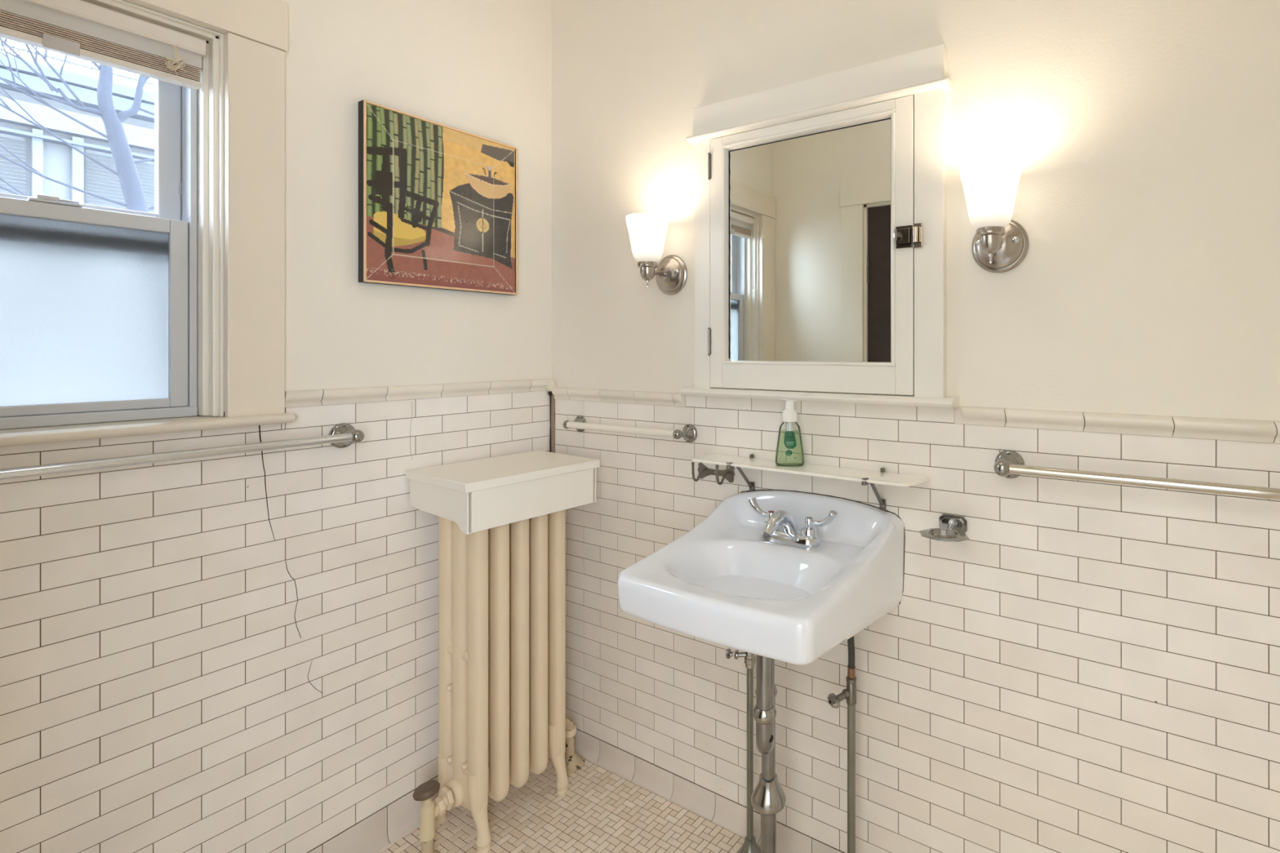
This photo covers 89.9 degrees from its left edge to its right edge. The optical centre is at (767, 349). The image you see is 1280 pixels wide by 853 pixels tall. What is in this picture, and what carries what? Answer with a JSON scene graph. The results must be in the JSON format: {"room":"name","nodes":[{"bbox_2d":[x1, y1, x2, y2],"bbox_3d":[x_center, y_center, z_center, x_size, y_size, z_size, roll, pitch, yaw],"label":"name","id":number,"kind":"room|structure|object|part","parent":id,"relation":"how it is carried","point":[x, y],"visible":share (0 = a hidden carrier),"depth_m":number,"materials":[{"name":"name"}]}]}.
{"room":"bathroom","nodes":[
{"label":"bathroom","id":0,"kind":"room"},
{"bbox_2d":[0,0,551,852],"bbox_3d":[-1.156,-0.015,1.557,0.161,2.620,1.700,0,0,32],"label":"wall","id":1,"kind":"structure","parent":0,"point":[234,653],"depth_m":1.49,"materials":[{"name":"tile"}]},
{"bbox_2d":[0,0,297,447],"bbox_3d":[-1.341,-0.317,1.200,0.213,0.966,0.693,0,0,32],"label":"window","id":2,"kind":"structure","parent":1,"relation":"in","point":[112,319],"depth_m":1.35,"materials":[{"name":"paint"}]},
{"bbox_3d":[-1.367,-0.073,1.219,0.004,0.359,0.309,0,0,32],"label":"frosted pane","id":3,"kind":"part","parent":2,"relation":"part of","materials":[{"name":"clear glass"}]},
{"bbox_3d":[-1.406,-0.456,1.244,0.028,0.382,0.363,0,0,32],"label":"sash","id":4,"kind":"part","parent":2,"relation":"part of","materials":[{"name":"grey plastic"}]},
{"bbox_3d":[-1.367,-0.079,1.219,0.024,0.403,0.363,0,0,32],"label":"sash","id":5,"kind":"part","parent":2,"relation":"part of","materials":[{"name":"grey plastic"}]},
{"bbox_2d":[0,0,206,89],"bbox_3d":[-1.321,-0.485,1.191,0.060,0.360,0.387,0,0,32],"label":"window blind","id":6,"kind":"object","parent":2,"relation":"attached to","point":[77,28],"visible":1,"depth_m":1.23,"materials":[{"name":"beige plastic"}]},
{"bbox_3d":[-1.329,-0.570,1.196,0.028,0.013,0.381,0,0,32],"label":"rail","id":7,"kind":"part","parent":6,"relation":"part of","materials":[{"name":"beige plastic"}]},
{"bbox_3d":[-1.293,-0.744,1.163,0.024,0.112,0.681,0,0,32],"label":"head casing","id":8,"kind":"part","parent":2,"relation":"part of","materials":[{"name":"paint"}]},
{"bbox_3d":[-1.296,-0.270,1.162,0.021,0.834,0.676,0,0,32],"label":"casing","id":9,"kind":"part","parent":2,"relation":"part of","materials":[{"name":"paint"}]},
{"bbox_2d":[0,422,364,480],"bbox_3d":[-1.214,0.213,1.232,0.086,0.062,0.788,0,0,32],"label":"towel bar","id":10,"kind":"object","parent":1,"relation":"attached to","point":[342,435],"visible":1,"depth_m":1.25,"materials":[{"name":"silver metal"}]},
{"bbox_3d":[-1.022,0.213,1.540,0.086,0.062,0.062,0,0,32],"label":"post","id":11,"kind":"part","parent":10,"relation":"part of","materials":[{"name":"silver metal"}]},
{"bbox_2d":[308,776,439,852],"bbox_3d":[-1.095,1.249,1.487,0.019,0.094,1.428,0,0,32],"label":"baseboard","id":12,"kind":"structure","parent":1,"relation":"attached to","point":[370,835],"depth_m":1.63,"materials":[{"name":"tile"}]},
{"bbox_2d":[284,378,548,407],"bbox_3d":[-0.922,0.115,1.767,0.016,0.038,0.743,0,0,32],"label":"trim","id":13,"kind":"structure","parent":1,"relation":"attached to","point":[295,398],"depth_m":1.68,"materials":[{"name":"tile"}]},
{"bbox_2d":[358,99,517,295],"bbox_3d":[-0.906,-0.401,1.773,0.034,0.458,0.445,0,0,32],"label":"framed picture","id":14,"kind":"object","parent":1,"relation":"attached to","point":[437,202],"visible":1,"depth_m":1.72,"materials":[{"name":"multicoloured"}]},
{"bbox_2d":[378,756,760,852],"bbox_3d":[-0.097,1.335,0.796,2.456,0.080,1.566,0,0,32],"label":"floor","id":15,"kind":"structure","parent":0,"point":[602,811],"depth_m":1.71,"materials":[{"name":"tile"}]},
{"bbox_2d":[413,780,453,852],"bbox_3d":[-0.858,1.201,1.604,0.063,0.189,0.088,0,0,32],"label":"radiator valve","id":16,"kind":"object","parent":15,"relation":"on","point":[429,810],"visible":1,"depth_m":1.58,"materials":[{"name":"beige paint"}]},
{"bbox_3d":[-0.866,1.122,1.593,0.061,0.031,0.062,0,0,32],"label":"handle","id":17,"kind":"part","parent":16,"relation":"part of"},
{"bbox_2d":[405,450,599,852],"bbox_3d":[-0.734,0.810,1.773,0.322,0.971,0.432,0,0,32],"label":"radiator","id":18,"kind":"object","parent":15,"relation":"on","point":[502,588],"depth_m":1.68,"materials":[{"name":"beige metal"}]},
{"bbox_3d":[-0.882,1.195,1.717,0.086,0.200,0.052,0,0,32],"label":"leg","id":19,"kind":"part","parent":18,"relation":"part of","materials":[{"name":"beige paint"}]},
{"bbox_3d":[-0.749,1.195,1.634,0.070,0.200,0.052,0,0,32],"label":"leg","id":20,"kind":"part","parent":18,"relation":"part of","materials":[{"name":"beige paint"}]},
{"bbox_3d":[-0.734,0.387,1.773,0.303,0.125,0.418,0,0,35],"label":"radiator cover","id":21,"kind":"part","parent":18,"relation":"part of","materials":[{"name":"white wood"}]},
{"bbox_3d":[-0.615,1.195,1.848,0.070,0.200,0.052,0,0,32],"label":"leg","id":22,"kind":"part","parent":18,"relation":"part of","materials":[{"name":"beige paint"}]},
{"bbox_2d":[564,717,584,773],"bbox_3d":[-0.625,1.216,1.948,0.090,0.160,0.118,0,0,32],"label":"pipe","id":23,"kind":"object","parent":15,"relation":"on","point":[575,762],"visible":0.55,"depth_m":1.95,"materials":[{"name":"beige metal"}]},
{"bbox_2d":[725,648,760,852],"bbox_3d":[-0.050,0.914,1.602,0.109,0.762,0.074,0,0,32],"label":"supply pipe","id":24,"kind":"object","parent":15,"relation":"on","point":[749,846],"visible":0.69,"depth_m":1.60,"materials":[{"name":"silver metal"}]},
{"bbox_3d":[-0.091,0.779,1.606,0.030,0.025,0.025,0,0,7],"label":"valve handle","id":25,"kind":"part","parent":24,"relation":"part of","materials":[{"name":"silver metal"}]},
{"bbox_2d":[826,635,856,852],"bbox_3d":[0.170,0.913,1.454,0.114,0.764,0.062,0,0,-17],"label":"supply pipe","id":26,"kind":"object","parent":15,"relation":"on","point":[849,694],"visible":0.7,"depth_m":1.45,"materials":[{"name":"metal"}]},
{"bbox_3d":[0.152,0.807,1.443,0.021,0.026,0.041,0,0,-23],"label":"valve handle","id":27,"kind":"part","parent":26,"relation":"part of","materials":[{"name":"silver metal"}]},
{"bbox_2d":[546,0,1279,852],"bbox_3d":[0.381,-0.015,1.468,2.556,2.620,0.149,0,0,32],"label":"wall","id":28,"kind":"structure","parent":0,"point":[1095,668],"depth_m":1.33,"materials":[{"name":"tile"}]},
{"bbox_2d":[549,394,555,453],"bbox_3d":[-0.717,0.688,2.094,0.018,1.095,0.011,0,0,32],"label":"pipe","id":29,"kind":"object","parent":28,"relation":"attached to","point":[553,400],"depth_m":2.09,"materials":[{"name":"black metal"}]},
{"bbox_2d":[551,386,685,406],"bbox_3d":[-0.475,0.144,1.937,0.557,0.038,0.016,0,0,32],"label":"trim","id":30,"kind":"structure","parent":28,"relation":"attached to","point":[660,398],"depth_m":1.92,"materials":[{"name":"tile"}]},
{"bbox_2d":[562,415,697,442],"bbox_3d":[-0.430,0.238,1.878,0.503,0.054,0.068,0,0,32],"label":"towel bar","id":31,"kind":"object","parent":28,"relation":"attached to","point":[689,433],"visible":1,"depth_m":1.82,"materials":[{"name":"silver metal"}]},
{"bbox_3d":[-0.621,0.238,1.997,0.053,0.053,0.068,0,0,32],"label":"post","id":32,"kind":"part","parent":31,"relation":"part of","materials":[{"name":"silver metal"}]},
{"bbox_3d":[-0.239,0.237,1.759,0.053,0.053,0.068,0,0,32],"label":"post","id":33,"kind":"part","parent":31,"relation":"part of","materials":[{"name":"silver metal"}]},
{"bbox_2d":[626,213,687,294],"bbox_3d":[-0.320,-0.263,1.753,0.120,0.206,0.164,0,0,32],"label":"wall sconce","id":34,"kind":"object","parent":28,"relation":"attached to","point":[647,232],"visible":1,"depth_m":1.71,"materials":[{"name":"white glass"}]},
{"bbox_3d":[-0.331,-0.303,1.732,0.117,0.125,0.117,0,0,32],"label":"lamp shade","id":35,"kind":"part","parent":34,"relation":"part of","materials":[{"name":"white glass"}]},
{"bbox_3d":[-0.310,-0.218,1.774,0.020,0.020,0.059,0,0,32],"label":"arm","id":36,"kind":"part","parent":34,"relation":"part of","materials":[{"name":"silver metal"}]},
{"bbox_2d":[574,728,842,852],"bbox_3d":[0.313,1.264,1.445,2.445,0.066,0.019,0,0,32],"label":"baseboard","id":37,"kind":"structure","parent":28,"relation":"attached to","point":[729,815],"depth_m":1.79,"materials":[{"name":"tile"}]},
{"bbox_2d":[691,462,734,484],"bbox_3d":[-0.157,0.334,1.715,0.128,0.057,0.058,0,0,32],"label":"double hook","id":38,"kind":"object","parent":28,"relation":"attached to","point":[728,473],"visible":1,"depth_m":1.72,"materials":[{"name":"metal"}]},
{"bbox_2d":[617,489,905,665],"bbox_3d":[-0.010,0.490,1.380,0.480,0.260,0.471,0,0,32],"label":"sink","id":39,"kind":"object","parent":28,"relation":"attached to","point":[718,582],"visible":0.95,"depth_m":1.35,"materials":[{"name":"white ceramic"}]},
{"bbox_2d":[751,654,786,852],"bbox_3d":[-0.007,0.939,1.436,0.082,0.712,0.158,0,0,15],"label":"drain pipe","id":40,"kind":"object","parent":39,"relation":"attached to","point":[768,798],"visible":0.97,"depth_m":1.44,"materials":[{"name":"silver metal"}]},
{"bbox_2d":[747,497,837,549],"bbox_3d":[0.030,0.409,1.445,0.245,0.090,0.139,0,0,32],"label":"sink faucet","id":41,"kind":"object","parent":39,"relation":"attached to","point":[788,535],"visible":1,"depth_m":1.44,"materials":[{"name":"silver metal"}]},
{"bbox_3d":[-0.014,0.387,1.530,0.081,0.046,0.024,0,0,40],"label":"handle","id":42,"kind":"part","parent":41,"relation":"part of","materials":[{"name":"silver metal"}]},
{"bbox_3d":[0.030,0.407,1.445,0.036,0.076,0.136,0,0,32],"label":"spout","id":43,"kind":"part","parent":41,"relation":"part of","materials":[{"name":"silver metal"}]},
{"bbox_3d":[0.121,0.387,1.437,0.081,0.046,0.024,0,0,32],"label":"handle","id":44,"kind":"part","parent":41,"relation":"part of","materials":[{"name":"silver metal"}]},
{"bbox_2d":[691,453,930,511],"bbox_3d":[0.080,0.328,1.533,0.614,0.102,0.115,0,0,32],"label":"glass shelf","id":45,"kind":"object","parent":28,"relation":"attached to","point":[865,477],"visible":0.99,"depth_m":1.49,"materials":[{"name":"white"}]},
{"bbox_2d":[775,398,804,466],"bbox_3d":[0.055,0.203,1.559,0.072,0.167,0.045,0,0,-1],"label":"soap bottle","id":46,"kind":"object","parent":45,"relation":"on","point":[789,415],"visible":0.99,"depth_m":1.55,"materials":[{"name":"green plastic"}]},
{"bbox_3d":[0.050,0.125,1.560,0.046,0.010,0.021,0,0,0],"label":"pump spout","id":47,"kind":"part","parent":46,"relation":"part of","materials":[{"name":"white plastic"}]},
{"bbox_3d":[0.081,0.290,1.534,0.614,0.007,0.102,0,0,32],"label":"glass plate","id":48,"kind":"part","parent":45,"relation":"part of","materials":[{"name":"white"}]},
{"bbox_2d":[680,44,959,408],"bbox_3d":[0.092,-0.274,1.558,0.746,0.798,0.060,0,0,32],"label":"medicine cabinet","id":49,"kind":"object","parent":28,"relation":"attached to","point":[820,201],"visible":1,"depth_m":1.54,"materials":[{"name":"paint"}]},
{"bbox_2d":[728,118,890,362],"bbox_3d":[0.093,-0.257,1.581,0.482,0.586,0.004,0,0,32],"label":"mirror","id":50,"kind":"object","parent":49,"relation":"attached to","point":[810,211],"depth_m":1.57,"materials":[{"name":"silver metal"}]},
{"bbox_3d":[0.090,-0.237,1.576,0.572,0.679,0.020,0,0,32],"label":"door","id":51,"kind":"part","parent":49,"relation":"part of","materials":[{"name":"paint"}]},
{"bbox_3d":[0.092,0.115,1.558,0.746,0.020,0.060,0,0,32],"label":"sill","id":52,"kind":"part","parent":49,"relation":"part of","materials":[{"name":"paint"}]},
{"bbox_3d":[0.292,-0.258,1.410,0.019,0.026,0.013,0,0,-23],"label":"latch knob","id":53,"kind":"part","parent":49,"relation":"part of","materials":[{"name":"silver metal"}]},
{"bbox_2d":[919,513,968,542],"bbox_3d":[0.382,0.386,1.345,0.106,0.042,0.116,0,0,32],"label":"soap dish","id":54,"kind":"object","parent":28,"relation":"attached to","point":[954,527],"visible":1,"depth_m":1.36,"materials":[{"name":"silver metal"}]},
{"bbox_3d":[0.401,0.384,1.376,0.014,0.021,0.028,0,0,32],"label":"arm","id":55,"kind":"part","parent":54,"relation":"part of","materials":[{"name":"silver metal"}]},
{"bbox_3d":[0.410,0.386,1.390,0.062,0.042,0.010,0,0,32],"label":"wall plate","id":56,"kind":"part","parent":54,"relation":"part of","materials":[{"name":"silver metal"}]},
{"bbox_2d":[960,157,1028,272],"bbox_3d":[0.455,-0.265,1.271,0.120,0.201,0.164,0,0,32],"label":"wall sconce","id":57,"kind":"object","parent":28,"relation":"attached to","point":[1000,243],"visible":1,"depth_m":1.23,"materials":[{"name":"white glass"}]},
{"bbox_3d":[0.444,-0.303,1.250,0.117,0.125,0.117,0,0,32],"label":"lamp shade","id":58,"kind":"part","parent":57,"relation":"part of","materials":[{"name":"white glass"}]},
{"bbox_2d":[954,406,1279,443],"bbox_3d":[0.883,0.144,1.092,1.110,0.038,0.016,0,0,32],"label":"trim","id":59,"kind":"structure","parent":28,"relation":"attached to","point":[1218,428],"depth_m":1.21,"materials":[{"name":"tile"}]},
{"bbox_2d":[993,449,1279,500],"bbox_3d":[0.772,0.242,1.119,0.723,0.060,0.088,0,0,32],"label":"towel bar","id":60,"kind":"object","parent":28,"relation":"attached to","point":[1009,464],"visible":1,"depth_m":1.15,"materials":[{"name":"silver metal"}]},
{"bbox_3d":[0.490,0.242,1.294,0.060,0.060,0.088,0,0,32],"label":"post","id":61,"kind":"part","parent":60,"relation":"part of","materials":[{"name":"silver metal"}]},
{"label":"outside","id":62,"kind":"structure","parent":0,"visible":0},
{"bbox_3d":[-6.558,2.545,4.554,11.500,0.100,14.000,0,0,32],"label":"ground","id":63,"kind":"structure","parent":62,"visible":0},
{"bbox_2d":[0,37,154,213],"bbox_3d":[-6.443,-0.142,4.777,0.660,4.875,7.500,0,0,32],"label":"apartment building","id":64,"kind":"structure","parent":63,"relation":"on","point":[52,157],"depth_m":5.26,"materials":[{"name":"concrete"}]},
{"bbox_3d":[-5.975,-1.000,5.132,0.080,1.590,0.057,0,0,32],"label":"post","id":65,"kind":"part","parent":64,"relation":"part of","materials":[{"name":"concrete"}]},
{"bbox_3d":[-6.252,-2.467,4.658,0.030,0.225,7.500,0,0,32],"label":"railing","id":66,"kind":"part","parent":64,"relation":"part of","materials":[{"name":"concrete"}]},
{"bbox_3d":[-5.856,-1.000,5.323,0.080,1.590,0.065,0,0,32],"label":"post","id":67,"kind":"part","parent":64,"relation":"part of","materials":[{"name":"concrete"}]},
{"bbox_2d":[0,36,154,212],"bbox_3d":[-3.666,-0.742,2.925,0.419,3.088,2.380,0,0,33],"label":"bare tree","id":68,"kind":"object","parent":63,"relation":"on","point":[126,172],"visible":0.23,"depth_m":3.31,"materials":[{"name":"grey plant"}]}
]}

